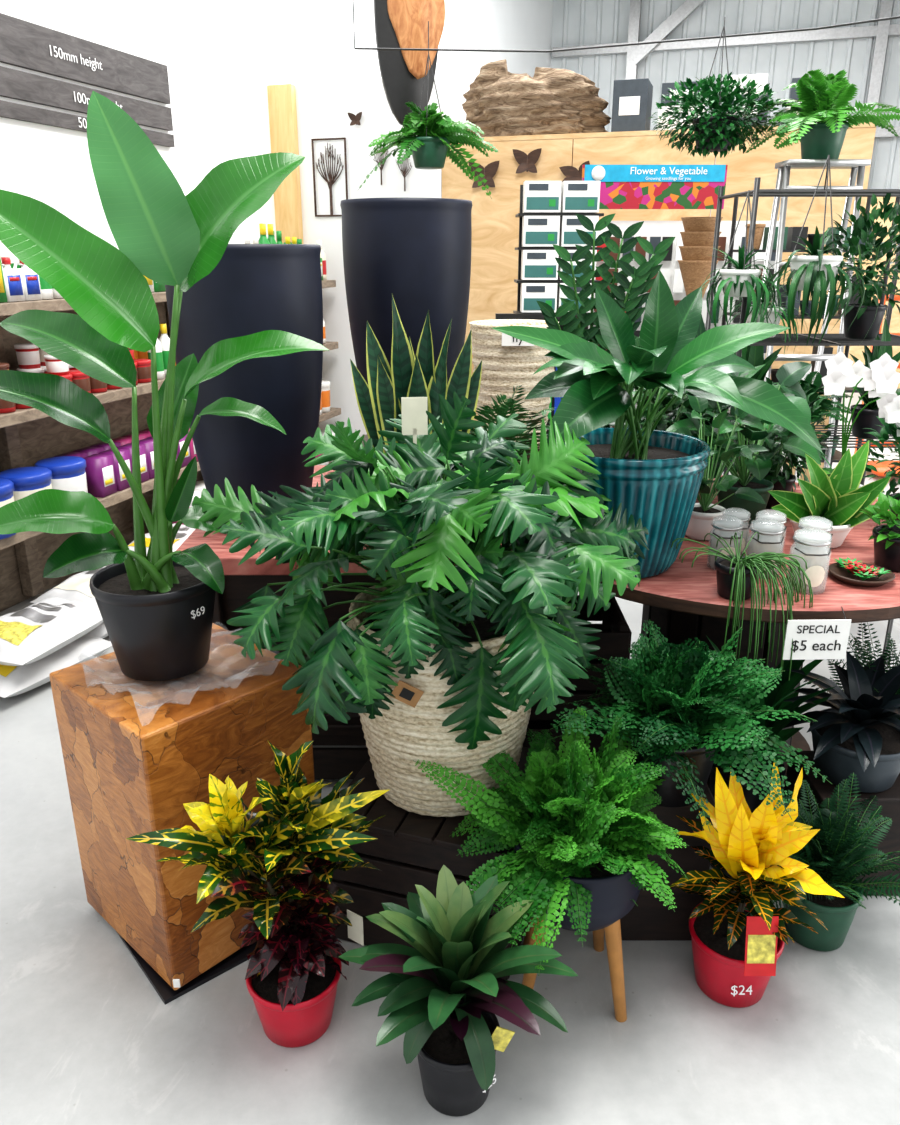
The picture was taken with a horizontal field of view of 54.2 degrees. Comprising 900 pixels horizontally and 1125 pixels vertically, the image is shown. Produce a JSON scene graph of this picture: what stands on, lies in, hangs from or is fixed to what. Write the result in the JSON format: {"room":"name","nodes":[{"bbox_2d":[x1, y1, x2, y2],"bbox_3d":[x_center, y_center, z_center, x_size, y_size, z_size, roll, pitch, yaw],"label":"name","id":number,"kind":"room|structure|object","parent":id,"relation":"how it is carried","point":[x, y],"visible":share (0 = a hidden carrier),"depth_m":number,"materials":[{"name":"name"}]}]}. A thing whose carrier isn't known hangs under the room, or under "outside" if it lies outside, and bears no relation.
{"room":"plant shop","nodes":[
{"label":"plant shop","id":0,"kind":"room"},
{"bbox_2d":[0,0,552,248],"bbox_3d":[-1.174,-3.204,5.752,0.100,5.200,17.000,6,20,17],"label":"wall","id":1,"kind":"structure","parent":0,"point":[221,57],"depth_m":5.18,"materials":[{"name":"white paint"}]},
{"bbox_2d":[0,13,170,103],"bbox_3d":[-1.918,-2.103,3.453,0.029,0.180,2.720,6,20,17],"label":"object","id":2,"kind":"object","parent":1,"relation":"attached to","point":[23,44],"visible":1,"depth_m":4.04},
{"bbox_2d":[0,66,172,130],"bbox_3d":[-1.918,-1.948,3.508,0.029,0.110,2.720,6,20,17],"label":"price board","id":3,"kind":"object","parent":1,"relation":"attached to","point":[14,84],"visible":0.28,"depth_m":4.00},
{"bbox_2d":[0,100,174,146],"bbox_3d":[-1.918,-1.847,3.544,0.029,0.063,2.720,6,20,17],"label":"price board","id":4,"kind":"object","parent":1,"relation":"attached to","point":[10,110],"visible":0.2,"depth_m":3.94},
{"bbox_2d":[267,84,302,243],"bbox_3d":[-1.097,-1.881,6.060,0.200,2.500,0.060,6,20,17],"label":"trim","id":5,"kind":"structure","parent":1,"relation":"attached to","point":[281,97],"depth_m":5.74,"materials":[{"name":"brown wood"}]},
{"bbox_2d":[374,0,444,125],"bbox_3d":[-0.191,-3.425,4.131,0.365,2.500,0.106,-5,20,-13],"label":"wall art","id":6,"kind":"object","parent":1,"relation":"attached to","point":[397,23],"visible":0.94,"depth_m":4.40,"materials":[{"name":"orange-brown natural wood"},{"name":"black-painted wood"}]},
{"bbox_2d":[352,0,899,52],"bbox_3d":[1.113,-3.281,3.011,3.076,2.624,0.128,4,20,12],"label":"wire","id":7,"kind":"object","parent":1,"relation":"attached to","point":[895,17],"visible":1,"depth_m":3.56,"materials":[{"name":"black metal"}]},
{"bbox_2d":[358,21,497,198],"bbox_3d":[-0.099,-1.939,3.794,0.623,0.677,0.464,0,20,0],"label":"hanging fern","id":8,"kind":"object","parent":7,"relation":"hanging from","point":[429,149],"visible":1,"depth_m":3.77,"materials":[{"name":"green plant"}]},
{"bbox_2d":[410,137,449,168],"bbox_3d":[-0.090,-1.777,3.826,0.182,0.116,0.182,0,20,0],"label":"pot","id":9,"kind":"object","parent":8,"relation":"on","point":[432,153],"depth_m":3.77,"materials":[{"name":"green plastic"}]},
{"bbox_2d":[648,17,782,157],"bbox_3d":[1.062,-1.867,3.475,0.539,0.500,0.422,3,20,9],"label":"hanging plant","id":10,"kind":"object","parent":7,"relation":"hanging from","point":[715,132],"visible":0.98,"depth_m":3.44,"materials":[{"name":"green plant"}]},
{"bbox_2d":[692,116,738,151],"bbox_3d":[1.060,-1.715,3.530,0.182,0.116,0.182,0,20,0],"label":"pot","id":11,"kind":"object","parent":10,"relation":"on","point":[708,146],"depth_m":3.47,"materials":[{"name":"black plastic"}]},
{"bbox_2d":[347,112,361,125],"bbox_3d":[-0.598,-2.809,5.574,0.100,0.076,0.023,6,20,17],"label":"wall art","id":12,"kind":"object","parent":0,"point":[354,119],"visible":1,"depth_m":5.58},
{"bbox_2d":[295,77,443,441],"bbox_3d":[-0.523,-1.844,5.956,0.970,2.500,0.363,0,20,0],"label":"display panel","id":13,"kind":"object","parent":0,"point":[322,109],"depth_m":5.71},
{"bbox_2d":[311,138,347,216],"bbox_3d":[-0.784,-2.516,5.756,0.240,0.470,0.020,6,20,17],"label":"wall art","id":14,"kind":"object","parent":13,"relation":"attached to","point":[331,181],"visible":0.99,"depth_m":5.74},
{"bbox_2d":[396,152,411,190],"bbox_3d":[-0.293,-2.486,5.600,0.112,0.228,0.010,5,20,13],"label":"wall art","id":15,"kind":"object","parent":13,"relation":"attached to","point":[406,168],"visible":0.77,"depth_m":5.60},
{"bbox_2d":[373,145,387,184],"bbox_3d":[-0.441,-2.549,5.628,0.103,0.247,0.010,5,20,13],"label":"wall art","id":16,"kind":"object","parent":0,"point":[381,166],"visible":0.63,"depth_m":5.62},
{"bbox_2d":[350,295,481,453],"bbox_3d":[-0.090,-0.374,2.329,0.351,0.650,0.203,0,20,0],"label":"potted snake plant","id":17,"kind":"object","parent":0,"point":[379,400],"depth_m":2.28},
{"bbox_2d":[349,585,533,816],"bbox_3d":[-0.012,0.299,1.989,0.419,0.434,0.419,0,20,0],"label":"basket","id":18,"kind":"object","parent":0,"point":[406,731],"depth_m":1.82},
{"bbox_2d":[0,393,899,1124],"bbox_3d":[2.500,-0.375,5.702,16.000,0.100,21.000,0,20,0],"label":"floor","id":19,"kind":"structure","parent":0,"point":[86,1037],"depth_m":1.78,"materials":[{"name":"concrete"}]},
{"bbox_2d":[0,633,111,697],"bbox_3d":[-1.560,0.355,3.287,0.340,0.135,0.500,10,22,25],"label":"bag","id":20,"kind":"object","parent":19,"relation":"on","point":[14,680],"visible":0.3,"depth_m":3.17,"materials":[{"name":"plastic"}]},
{"bbox_2d":[0,665,16,676],"bbox_3d":[-1.574,0.320,3.245,0.204,0.040,0.312,10,22,25],"label":"print","id":21,"kind":"object","parent":20,"relation":"attached to","point":[5,671],"depth_m":3.10,"materials":[{"name":"paint"}]},
{"bbox_2d":[0,598,102,665],"bbox_3d":[-1.540,0.245,3.269,0.340,0.135,0.500,6,20,17],"label":"bag","id":22,"kind":"object","parent":20,"relation":"on","point":[30,634],"visible":0.94,"depth_m":3.20,"materials":[{"name":"plastic"}]},
{"bbox_2d":[0,603,74,644],"bbox_3d":[-1.550,0.210,3.225,0.204,0.040,0.312,6,20,17],"label":"print","id":23,"kind":"object","parent":22,"relation":"attached to","point":[39,623],"depth_m":3.21,"materials":[{"name":"paint"}]},
{"bbox_2d":[88,622,107,638],"bbox_3d":[-1.500,0.208,3.702,0.340,0.135,0.500,4,20,12],"label":"bag","id":24,"kind":"object","parent":19,"relation":"on","point":[100,631],"visible":0.02,"depth_m":3.50,"materials":[{"name":"plastic"}]},
{"bbox_2d":[31,564,110,605],"bbox_3d":[-1.440,0.095,3.693,0.340,0.135,0.500,7,21,20],"label":"bag","id":25,"kind":"object","parent":24,"relation":"on","point":[76,587],"visible":0.27,"depth_m":3.52,"materials":[{"name":"plastic"}]},
{"bbox_2d":[54,565,108,597],"bbox_3d":[-1.451,0.060,3.650,0.204,0.040,0.312,7,21,20],"label":"print","id":26,"kind":"object","parent":25,"relation":"attached to","point":[77,585],"depth_m":3.53,"materials":[{"name":"paint"}]},
{"bbox_2d":[0,280,340,611],"bbox_3d":[-1.554,-0.744,4.303,0.385,1.530,4.005,6,20,17],"label":"shelving","id":27,"kind":"object","parent":19,"relation":"on","point":[28,436],"visible":0.23,"depth_m":3.97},
{"bbox_2d":[0,242,62,301],"label":"bottles","id":28,"kind":"object","parent":27,"relation":"on","point":[20,280],"depth_m":3.36,"materials":[{"name":"white plastic"}]},
{"bbox_2d":[0,456,87,538],"bbox_3d":[-1.822,-0.137,3.173,0.201,0.200,1.424,6,20,17],"label":"buckets","id":29,"kind":"object","parent":27,"relation":"on","point":[66,473],"visible":0.57,"depth_m":3.54,"materials":[{"name":"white plastic"}]},
{"bbox_2d":[0,343,150,412],"bbox_3d":[-1.797,-0.672,3.310,0.246,0.218,1.926,6,20,17],"label":"jars","id":30,"kind":"object","parent":27,"relation":"on","point":[30,358],"visible":0.3,"depth_m":3.63,"materials":[{"name":"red plastic"}]},
{"bbox_2d":[54,428,197,496],"bbox_3d":[-1.433,-0.603,4.533,0.238,0.170,1.411,6,20,17],"label":"bottles","id":31,"kind":"object","parent":27,"relation":"on","point":[105,476],"visible":0.28,"depth_m":4.01,"materials":[{"name":"purple plastic"}]},
{"bbox_2d":[134,350,150,359],"label":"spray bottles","id":32,"kind":"object","parent":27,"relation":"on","point":[137,354],"depth_m":4.31,"materials":[{"name":"orange plastic"}]},
{"bbox_2d":[144,276,165,291],"label":"bottles","id":33,"kind":"object","parent":27,"relation":"on","point":[154,286],"depth_m":4.10,"materials":[{"name":"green plastic"}]},
{"bbox_2d":[155,324,169,378],"label":"spray bottles","id":34,"kind":"object","parent":27,"relation":"on","point":[162,345],"depth_m":4.25,"materials":[{"name":"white plastic"}]},
{"bbox_2d":[172,429,334,524],"bbox_3d":[-1.116,-0.540,5.361,0.191,0.200,1.930,6,20,17],"label":"tubs","id":35,"kind":"object","parent":27,"relation":"on","point":[200,485],"visible":0.06,"depth_m":4.67,"materials":[{"name":"white plastic"}]},
{"bbox_2d":[244,223,301,243],"label":"bottles","id":36,"kind":"object","parent":27,"relation":"on","point":[263,239],"depth_m":5.09,"materials":[{"name":"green plastic"}]},
{"bbox_2d":[316,241,326,279],"label":"bottles","id":37,"kind":"object","parent":27,"relation":"on","point":[322,255],"depth_m":5.71,"materials":[{"name":"white plastic"}]},
{"bbox_2d":[323,319,325,342],"label":"spray bottles","id":38,"kind":"object","parent":27,"relation":"on","point":[324,332],"depth_m":5.84,"materials":[{"name":"white plastic"}]},
{"bbox_2d":[320,380,329,414],"bbox_3d":[-1.055,-1.010,5.638,0.265,0.200,0.900,6,20,17],"label":"tubs","id":39,"kind":"object","parent":27,"relation":"on","point":[325,389],"visible":0.04,"depth_m":5.92,"materials":[{"name":"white plastic"}]},
{"bbox_2d":[116,931,260,1004],"bbox_3d":[-0.562,0.830,2.134,0.440,0.010,0.400,-16,25,-37],"label":"rubber floor mat","id":40,"kind":"object","parent":19,"relation":"on","point":[164,990],"visible":0.21,"depth_m":1.93,"materials":[{"name":"black rubber"}]},
{"bbox_2d":[49,623,320,989],"bbox_3d":[-0.588,0.533,2.022,0.415,0.626,0.403,17,26,40],"label":"box","id":41,"kind":"object","parent":40,"relation":"on","point":[134,751],"visible":0.59,"depth_m":1.85,"materials":[{"name":"wood"}]},
{"bbox_2d":[0,91,327,680],"bbox_3d":[-0.578,-0.289,1.696,0.705,1.108,0.370,0,20,0],"label":"potted plant","id":42,"kind":"object","parent":41,"relation":"on","point":[156,608],"depth_m":1.65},
{"bbox_2d":[126,740,388,1046],"bbox_3d":[-0.347,0.636,1.706,0.475,0.663,0.313,0,20,0],"label":"potted croton","id":43,"kind":"object","parent":19,"relation":"on","point":[270,865],"depth_m":1.65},
{"bbox_2d":[176,465,501,779],"bbox_3d":[-0.290,0.166,2.902,0.880,0.750,1.050,0,20,0],"label":"display table","id":44,"kind":"object","parent":19,"relation":"on","point":[243,580],"visible":0.03,"depth_m":2.38,"materials":[{"name":"red paint"}]},
{"bbox_2d":[165,244,322,524],"bbox_3d":[-0.545,-0.472,2.432,0.410,0.766,0.410,0,20,0],"label":"planter","id":45,"kind":"object","parent":44,"relation":"on","point":[253,288],"visible":0.55,"depth_m":2.26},
{"bbox_2d":[362,434,368,446],"bbox_3d":[-0.135,-0.339,3.009,0.360,0.130,0.360,0,20,0],"label":"timber riser","id":46,"kind":"object","parent":44,"relation":"on","point":[366,438],"visible":0.07,"depth_m":3.08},
{"bbox_2d":[340,197,472,384],"bbox_3d":[-0.135,-0.761,2.860,0.410,0.766,0.410,0,20,0],"label":"planter","id":47,"kind":"object","parent":46,"relation":"on","point":[416,251],"visible":0.64,"depth_m":2.65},
{"bbox_2d":[331,747,533,979],"bbox_3d":[-0.010,0.667,2.103,0.424,0.332,0.420,6,20,17],"label":"wooden pallet","id":48,"kind":"object","parent":19,"relation":"on","point":[403,836],"visible":0.21,"depth_m":1.91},
{"bbox_2d":[192,391,648,816],"bbox_3d":[-0.057,0.075,1.918,0.977,0.904,0.886,0,20,0],"label":"potted plant","id":49,"kind":"object","parent":48,"relation":"on","point":[442,662],"visible":0.97,"depth_m":1.72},
{"bbox_2d":[339,865,577,1115],"bbox_3d":[0.014,0.761,1.619,0.437,0.484,0.410,0,20,0],"label":"bromeliad","id":50,"kind":"object","parent":19,"relation":"on","point":[446,994],"depth_m":1.57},
{"bbox_2d":[469,319,558,549],"bbox_3d":[0.250,-0.338,3.590,0.353,1.240,0.360,0,20,0],"label":"ribbed planter","id":51,"kind":"object","parent":19,"relation":"on","point":[508,361],"visible":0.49,"depth_m":3.32,"materials":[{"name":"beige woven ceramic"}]},
{"bbox_2d":[495,181,603,435],"bbox_3d":[0.520,-0.939,4.441,0.600,1.804,0.400,0,20,0],"label":"stand","id":52,"kind":"object","parent":19,"relation":"on","point":[547,216],"visible":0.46,"depth_m":4.14,"materials":[{"name":"black metal"}]},
{"bbox_2d":[413,707,689,1021],"bbox_3d":[0.246,0.616,1.810,0.566,0.635,0.526,-6,20,-17],"label":"fern","id":53,"kind":"object","parent":19,"relation":"on","point":[580,832],"visible":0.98,"depth_m":1.71,"materials":[{"name":"green plant"}]},
{"bbox_2d":[514,823,642,931],"bbox_3d":[0.262,0.629,1.803,0.266,0.161,0.266,0,20,0],"label":"pot","id":54,"kind":"object","parent":53,"relation":"on","point":[612,896],"depth_m":1.68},
{"bbox_2d":[523,595,631,768],"bbox_3d":[0.330,0.393,2.515,0.292,0.575,0.272,0,20,0],"label":"crates","id":55,"kind":"object","parent":19,"relation":"on","point":[614,641],"visible":0.14,"depth_m":2.38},
{"bbox_2d":[616,756,714,939],"bbox_3d":[0.480,0.665,2.060,0.200,0.370,0.200,0,20,0],"label":"plinth","id":56,"kind":"object","parent":19,"relation":"on","point":[649,920],"visible":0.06,"depth_m":1.99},
{"bbox_2d":[548,619,831,830],"bbox_3d":[0.492,0.342,1.862,0.581,0.372,0.496,0,20,0],"label":"fern","id":57,"kind":"object","parent":56,"relation":"on","point":[675,724],"depth_m":1.84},
{"bbox_2d":[582,165,778,474],"bbox_3d":[1.200,-1.124,4.800,1.100,1.915,0.400,0,20,0],"label":"rack","id":58,"kind":"object","parent":19,"relation":"on","point":[621,186],"visible":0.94,"depth_m":4.56,"materials":[{"name":"printed card"},{"name":"paper"},{"name":"metal wire"}]},
{"bbox_2d":[677,217,722,298],"bbox_3d":[1.120,-0.761,4.186,0.300,1.640,0.300,0,20,0],"label":"pots","id":59,"kind":"object","parent":19,"relation":"on","point":[696,251],"visible":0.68,"depth_m":3.90,"materials":[{"name":"brown"}]},
{"bbox_2d":[600,475,899,789],"bbox_3d":[0.820,0.248,2.666,1.260,0.752,1.260,0,20,0],"label":"table","id":60,"kind":"object","parent":19,"relation":"on","point":[684,601],"visible":0.13,"depth_m":2.15,"materials":[{"name":"red paint"}]},
{"bbox_2d":[492,270,822,578],"bbox_3d":[0.465,-0.332,2.117,0.750,0.708,0.496,0,20,0],"label":"potted plant","id":61,"kind":"object","parent":60,"relation":"on","point":[656,476],"depth_m":2.00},
{"bbox_2d":[675,391,767,540],"bbox_3d":[0.705,-0.264,2.383,0.297,0.400,0.349,0,20,0],"label":"potted plant","id":62,"kind":"object","parent":60,"relation":"on","point":[704,513],"depth_m":2.37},
{"bbox_2d":[708,520,742,565],"bbox_3d":[0.685,-0.050,2.186,0.080,0.129,0.086,0,20,0],"label":"glass jar","id":63,"kind":"object","parent":60,"relation":"on","point":[713,542],"visible":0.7,"depth_m":2.17,"materials":[{"name":"white"}]},
{"bbox_2d":[720,513,750,555],"bbox_3d":[0.735,-0.077,2.272,0.075,0.123,0.082,0,20,0],"label":"glass jar","id":64,"kind":"object","parent":60,"relation":"on","point":[728,534],"visible":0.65,"depth_m":2.25,"materials":[{"name":"white"}]},
{"bbox_2d":[671,531,812,680],"bbox_3d":[0.666,0.110,2.015,0.306,0.303,0.293,0,20,0],"label":"potted rhipsalis","id":65,"kind":"object","parent":60,"relation":"on","point":[737,576],"depth_m":1.96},
{"bbox_2d":[747,524,783,575],"bbox_3d":[0.765,-0.036,2.137,0.084,0.135,0.091,0,20,0],"label":"glass jar","id":66,"kind":"object","parent":60,"relation":"on","point":[758,547],"visible":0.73,"depth_m":2.12,"materials":[{"name":"white"}]},
{"bbox_2d":[753,515,786,554],"bbox_3d":[0.810,-0.067,2.233,0.080,0.129,0.086,0,20,0],"label":"glass jar","id":67,"kind":"object","parent":60,"relation":"on","point":[762,538],"visible":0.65,"depth_m":2.21,"materials":[{"name":"white"}]},
{"bbox_2d":[788,533,831,590],"bbox_3d":[0.835,-0.005,2.042,0.089,0.141,0.096,0,20,0],"label":"glass jar","id":68,"kind":"object","parent":60,"relation":"on","point":[816,569],"visible":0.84,"depth_m":2.02,"materials":[{"name":"white"}]},
{"bbox_2d":[795,521,832,558],"bbox_3d":[0.890,-0.043,2.156,0.084,0.135,0.091,0,20,0],"label":"glass jar","id":69,"kind":"object","parent":60,"relation":"on","point":[804,548],"visible":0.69,"depth_m":2.13,"materials":[{"name":"white"}]},
{"bbox_2d":[783,606,850,659],"bbox_3d":[0.810,0.157,1.956,0.140,0.113,0.038,0,20,0],"label":"price sign","id":70,"kind":"object","parent":60,"relation":"attached to","point":[812,639],"visible":1,"depth_m":1.94,"materials":[{"name":"white"}]},
{"bbox_2d":[768,441,890,548],"bbox_3d":[0.975,-0.184,2.334,0.310,0.283,0.180,0,20,0],"label":"variegated plant","id":71,"kind":"object","parent":60,"relation":"on","point":[836,500],"visible":0.85,"depth_m":2.29,"materials":[{"name":"green plant"}]},
{"bbox_2d":[828,557,895,586],"bbox_3d":[0.990,0.026,2.120,0.150,0.030,0.149,0,20,0],"label":"tray","id":72,"kind":"object","parent":60,"relation":"on","point":[848,571],"visible":1,"depth_m":2.11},
{"bbox_2d":[860,492,899,571],"bbox_3d":[1.126,-0.084,2.189,0.215,0.190,0.191,0,20,0],"label":"potted hoya","id":73,"kind":"object","parent":60,"relation":"on","point":[886,538],"visible":0.98,"depth_m":2.17,"materials":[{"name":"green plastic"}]},
{"bbox_2d":[872,525,899,571],"bbox_3d":[1.120,-0.033,2.195,0.133,0.091,0.133,0,20,0],"label":"pot","id":74,"kind":"object","parent":73,"relation":"on","point":[886,551],"depth_m":2.17,"materials":[{"name":"black plastic"}]},
{"bbox_2d":[670,759,843,1007],"bbox_3d":[0.605,0.655,1.804,0.330,0.560,0.327,0,20,0],"label":"potted croton","id":75,"kind":"object","parent":19,"relation":"on","point":[735,963],"depth_m":1.75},
{"bbox_2d":[626,0,892,115],"bbox_3d":[5.615,-5.419,11.946,6.540,5.241,0.200,6,20,17],"label":"columns","id":76,"kind":"structure","parent":19,"relation":"on","point":[636,54],"depth_m":11.97,"materials":[{"name":"metal"}]},
{"bbox_2d":[705,177,899,664],"bbox_3d":[1.320,-0.482,3.277,0.697,1.720,0.417,0,20,0],"label":"display rack","id":77,"kind":"object","parent":19,"relation":"on","point":[828,339],"visible":0.16,"depth_m":3.02,"materials":[{"name":"black metal"}]},
{"bbox_2d":[702,190,780,326],"bbox_3d":[0.941,-0.942,2.837,0.259,0.479,0.239,-10,22,-25],"label":"spider plant","id":78,"kind":"object","parent":77,"relation":"hanging from","point":[740,281],"visible":0.96,"depth_m":2.81,"materials":[{"name":"green plant"}]},
{"bbox_2d":[711,406,831,502],"bbox_3d":[1.016,-0.327,2.902,0.535,0.372,0.468,0,20,0],"label":"potted plant","id":79,"kind":"object","parent":77,"relation":"on","point":[783,454],"visible":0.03,"depth_m":2.81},
{"bbox_2d":[759,155,878,356],"bbox_3d":[1.187,-0.972,2.815,0.334,0.605,0.312,0,20,0],"label":"spider plant","id":80,"kind":"object","parent":77,"relation":"hanging from","point":[815,273],"visible":0.98,"depth_m":2.76,"materials":[{"name":"green plant"}]},
{"bbox_2d":[722,197,899,472],"bbox_3d":[1.725,-0.913,4.450,0.669,1.750,0.320,0,20,0],"label":"shelf","id":81,"kind":"object","parent":19,"relation":"on","point":[790,233],"visible":0.2,"depth_m":4.24,"materials":[{"name":"black metal"}]},
{"bbox_2d":[761,159,870,482],"bbox_3d":[1.410,-0.678,3.685,0.303,1.821,0.423,0,20,0],"label":"plant stand","id":82,"kind":"object","parent":19,"relation":"on","point":[856,165],"visible":0.35,"depth_m":3.39,"materials":[{"name":"metal"}]},
{"bbox_2d":[732,69,899,158],"bbox_3d":[1.423,-1.651,3.244,0.609,0.302,0.661,0,20,0],"label":"fern","id":83,"kind":"object","parent":82,"relation":"on","point":[825,101],"visible":0.98,"depth_m":3.23,"materials":[{"name":"green plant"}]},
{"bbox_2d":[799,122,848,158],"bbox_3d":[1.400,-1.579,3.313,0.173,0.121,0.173,0,20,0],"label":"pot","id":84,"kind":"object","parent":83,"relation":"on","point":[819,142],"depth_m":3.26,"materials":[{"name":"green plastic"}]},
{"bbox_2d":[744,771,899,950],"bbox_3d":[0.867,0.675,1.982,0.603,0.404,0.511,0,20,0],"label":"fern","id":85,"kind":"object","parent":19,"relation":"on","point":[832,853],"depth_m":1.96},
{"bbox_2d":[784,751,899,895],"bbox_3d":[1.000,0.654,2.226,0.240,0.280,0.220,0,20,0],"label":"plinth","id":86,"kind":"object","parent":19,"relation":"on","point":[889,799],"visible":0.21,"depth_m":2.12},
{"bbox_2d":[784,651,899,792],"bbox_3d":[0.997,0.388,2.132,0.390,0.283,0.300,0,20,0],"label":"potted plant","id":87,"kind":"object","parent":86,"relation":"on","point":[859,734],"depth_m":2.10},
{"bbox_2d":[854,290,899,475],"bbox_3d":[3.135,-1.216,5.987,0.477,1.205,0.350,0,20,0],"label":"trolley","id":88,"kind":"object","parent":19,"relation":"on","point":[882,467],"visible":0.04,"depth_m":6.11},
{"bbox_3d":[-1.300,0.032,4.202,0.498,0.135,0.589,0,20,0],"label":"bag","id":89,"kind":"object","parent":19,"relation":"on","visible":0},
{"bbox_2d":[128,523,194,554],"bbox_3d":[-1.340,-0.089,4.212,0.340,0.135,0.500,5,20,15],"label":"bag","id":90,"kind":"object","parent":89,"relation":"on","point":[184,532],"visible":0.27,"depth_m":4.16,"materials":[{"name":"plastic"}]},
{"bbox_2d":[128,526,188,546],"bbox_3d":[-1.348,-0.123,4.168,0.204,0.040,0.312,5,20,15],"label":"print","id":91,"kind":"object","parent":90,"relation":"attached to","point":[182,534],"depth_m":4.16,"materials":[{"name":"paint"}]},
{"bbox_2d":[466,385,556,464],"bbox_3d":[0.168,-0.329,2.593,0.433,0.385,0.394,0,20,0],"label":"palm","id":92,"kind":"object","parent":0,"point":[525,438],"depth_m":2.49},
{"bbox_2d":[537,213,674,427],"bbox_3d":[0.435,-0.581,2.616,0.380,0.845,0.203,0,20,0],"label":"plant","id":93,"kind":"object","parent":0,"point":[642,281],"depth_m":2.48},
{"bbox_2d":[442,122,875,482],"bbox_3d":[1.196,-1.572,5.689,2.492,2.155,0.450,6,20,17],"label":"wall","id":94,"kind":"structure","parent":0,"point":[495,226],"depth_m":5.24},
{"bbox_2d":[469,161,498,187],"bbox_3d":[0.212,-2.400,5.444,0.200,0.151,0.025,6,20,17],"label":"wall art","id":95,"kind":"object","parent":94,"relation":"attached to","point":[490,170],"visible":0.82,"depth_m":5.44},
{"bbox_2d":[513,148,541,172],"bbox_3d":[0.469,-2.437,5.343,0.180,0.136,0.025,6,20,17],"label":"wall art","id":96,"kind":"object","parent":94,"relation":"attached to","point":[527,163],"visible":1,"depth_m":5.34},
{"bbox_2d":[462,59,610,136],"bbox_3d":[0.516,-2.867,5.436,0.963,0.452,0.407,8,21,22],"label":"rock","id":97,"kind":"object","parent":94,"relation":"on","point":[500,102],"visible":0.91,"depth_m":5.35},
{"bbox_2d":[559,161,589,183],"bbox_3d":[0.796,-2.313,5.273,0.290,0.172,0.020,6,20,17],"label":"wall art","id":98,"kind":"object","parent":94,"relation":"attached to","point":[571,173],"visible":0.48,"depth_m":5.29},
{"bbox_2d":[611,73,816,131],"bbox_3d":[1.585,-2.682,5.161,1.220,0.280,0.284,6,20,17],"label":"storage boxes","id":99,"kind":"object","parent":94,"relation":"on","point":[632,98],"visible":0.22,"depth_m":5.16,"materials":[{"name":"dark grey plastic"},{"name":"white paper"}]},
{"bbox_2d":[602,335,739,456],"bbox_3d":[0.643,-0.442,2.660,0.462,0.551,0.424,0,20,0],"label":"plant","id":100,"kind":"object","parent":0,"point":[663,424],"depth_m":2.61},
{"bbox_2d":[614,314,778,457],"bbox_3d":[0.761,-0.536,2.873,0.507,0.585,0.330,0,20,0],"label":"plant","id":101,"kind":"object","parent":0,"point":[747,374],"depth_m":2.83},
{"bbox_2d":[551,0,899,216],"bbox_3d":[6.029,-5.431,12.042,9.630,5.200,0.185,6,20,17],"label":"wall","id":102,"kind":"structure","parent":0,"point":[574,22],"depth_m":12.06,"materials":[{"name":"metal"}]},
{"bbox_2d":[552,24,899,57],"bbox_3d":[5.966,-6.891,11.371,9.400,0.120,0.100,6,20,17],"label":"trim","id":103,"kind":"structure","parent":102,"relation":"attached to","point":[894,29],"depth_m":11.90,"materials":[{"name":"metal"}]},
{"bbox_2d":[875,126,899,137],"bbox_3d":[5.966,-5.760,11.772,9.400,0.120,0.100,6,20,17],"label":"trim","id":104,"kind":"structure","parent":102,"relation":"attached to","point":[880,133],"depth_m":11.77,"materials":[{"name":"metal"}]},
{"bbox_2d":[666,361,821,523],"bbox_3d":[0.816,-0.353,2.536,0.480,0.466,0.438,0,20,0],"label":"anthurium","id":105,"kind":"object","parent":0,"point":[788,375],"depth_m":2.48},
{"bbox_2d":[727,340,781,426],"bbox_3d":[1.051,-0.665,3.180,0.300,0.418,0.351,0,20,0],"label":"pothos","id":106,"kind":"object","parent":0,"point":[754,355],"depth_m":3.11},
{"bbox_2d":[697,637,836,876],"bbox_3d":[0.739,0.489,2.189,0.379,0.617,0.239,0,20,0],"label":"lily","id":107,"kind":"object","parent":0,"point":[775,699],"depth_m":2.14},
{"bbox_2d":[712,273,827,352],"bbox_3d":[1.143,-0.898,3.174,0.374,0.299,0.370,0,20,0],"label":"spider plant","id":108,"kind":"object","parent":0,"point":[775,309],"depth_m":3.12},
{"bbox_2d":[734,377,841,508],"bbox_3d":[1.013,-0.368,2.681,0.334,0.397,0.298,0,20,0],"label":"plant","id":109,"kind":"object","parent":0,"point":[782,481],"depth_m":2.65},
{"bbox_2d":[779,371,852,435],"bbox_3d":[1.318,-0.598,3.309,0.336,0.277,0.449,0,20,0],"label":"potted fern","id":110,"kind":"object","parent":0,"point":[826,404],"depth_m":3.24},
{"bbox_2d":[804,622,899,719],"bbox_3d":[1.205,0.404,2.434,0.533,0.614,0.616,0,20,0],"label":"fern","id":111,"kind":"object","parent":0,"point":[867,651],"depth_m":2.47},
{"bbox_2d":[820,193,899,338],"bbox_3d":[1.454,-1.025,3.048,0.407,0.483,0.366,0,20,0],"label":"potted plant","id":112,"kind":"object","parent":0,"point":[862,323],"depth_m":3.03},
{"bbox_2d":[822,351,899,487],"bbox_3d":[1.158,-0.352,2.501,0.262,0.488,0.201,0,20,0],"label":"orchid","id":113,"kind":"object","parent":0,"point":[882,381],"depth_m":2.43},
{"bbox_2d":[843,197,899,388],"bbox_3d":[6.036,-2.808,9.339,3.640,2.060,0.050,6,20,17],"label":"wall","id":114,"kind":"structure","parent":0,"point":[856,351],"depth_m":9.70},
{"bbox_2d":[849,318,899,438],"bbox_3d":[1.531,-0.667,3.177,0.328,0.422,0.347,0,20,0],"label":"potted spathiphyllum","id":115,"kind":"object","parent":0,"point":[867,418],"depth_m":3.16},
{"bbox_2d":[862,416,899,524],"bbox_3d":[1.304,-0.277,2.453,0.301,0.380,0.288,0,20,0],"label":"plant","id":116,"kind":"object","parent":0,"point":[890,428],"depth_m":2.48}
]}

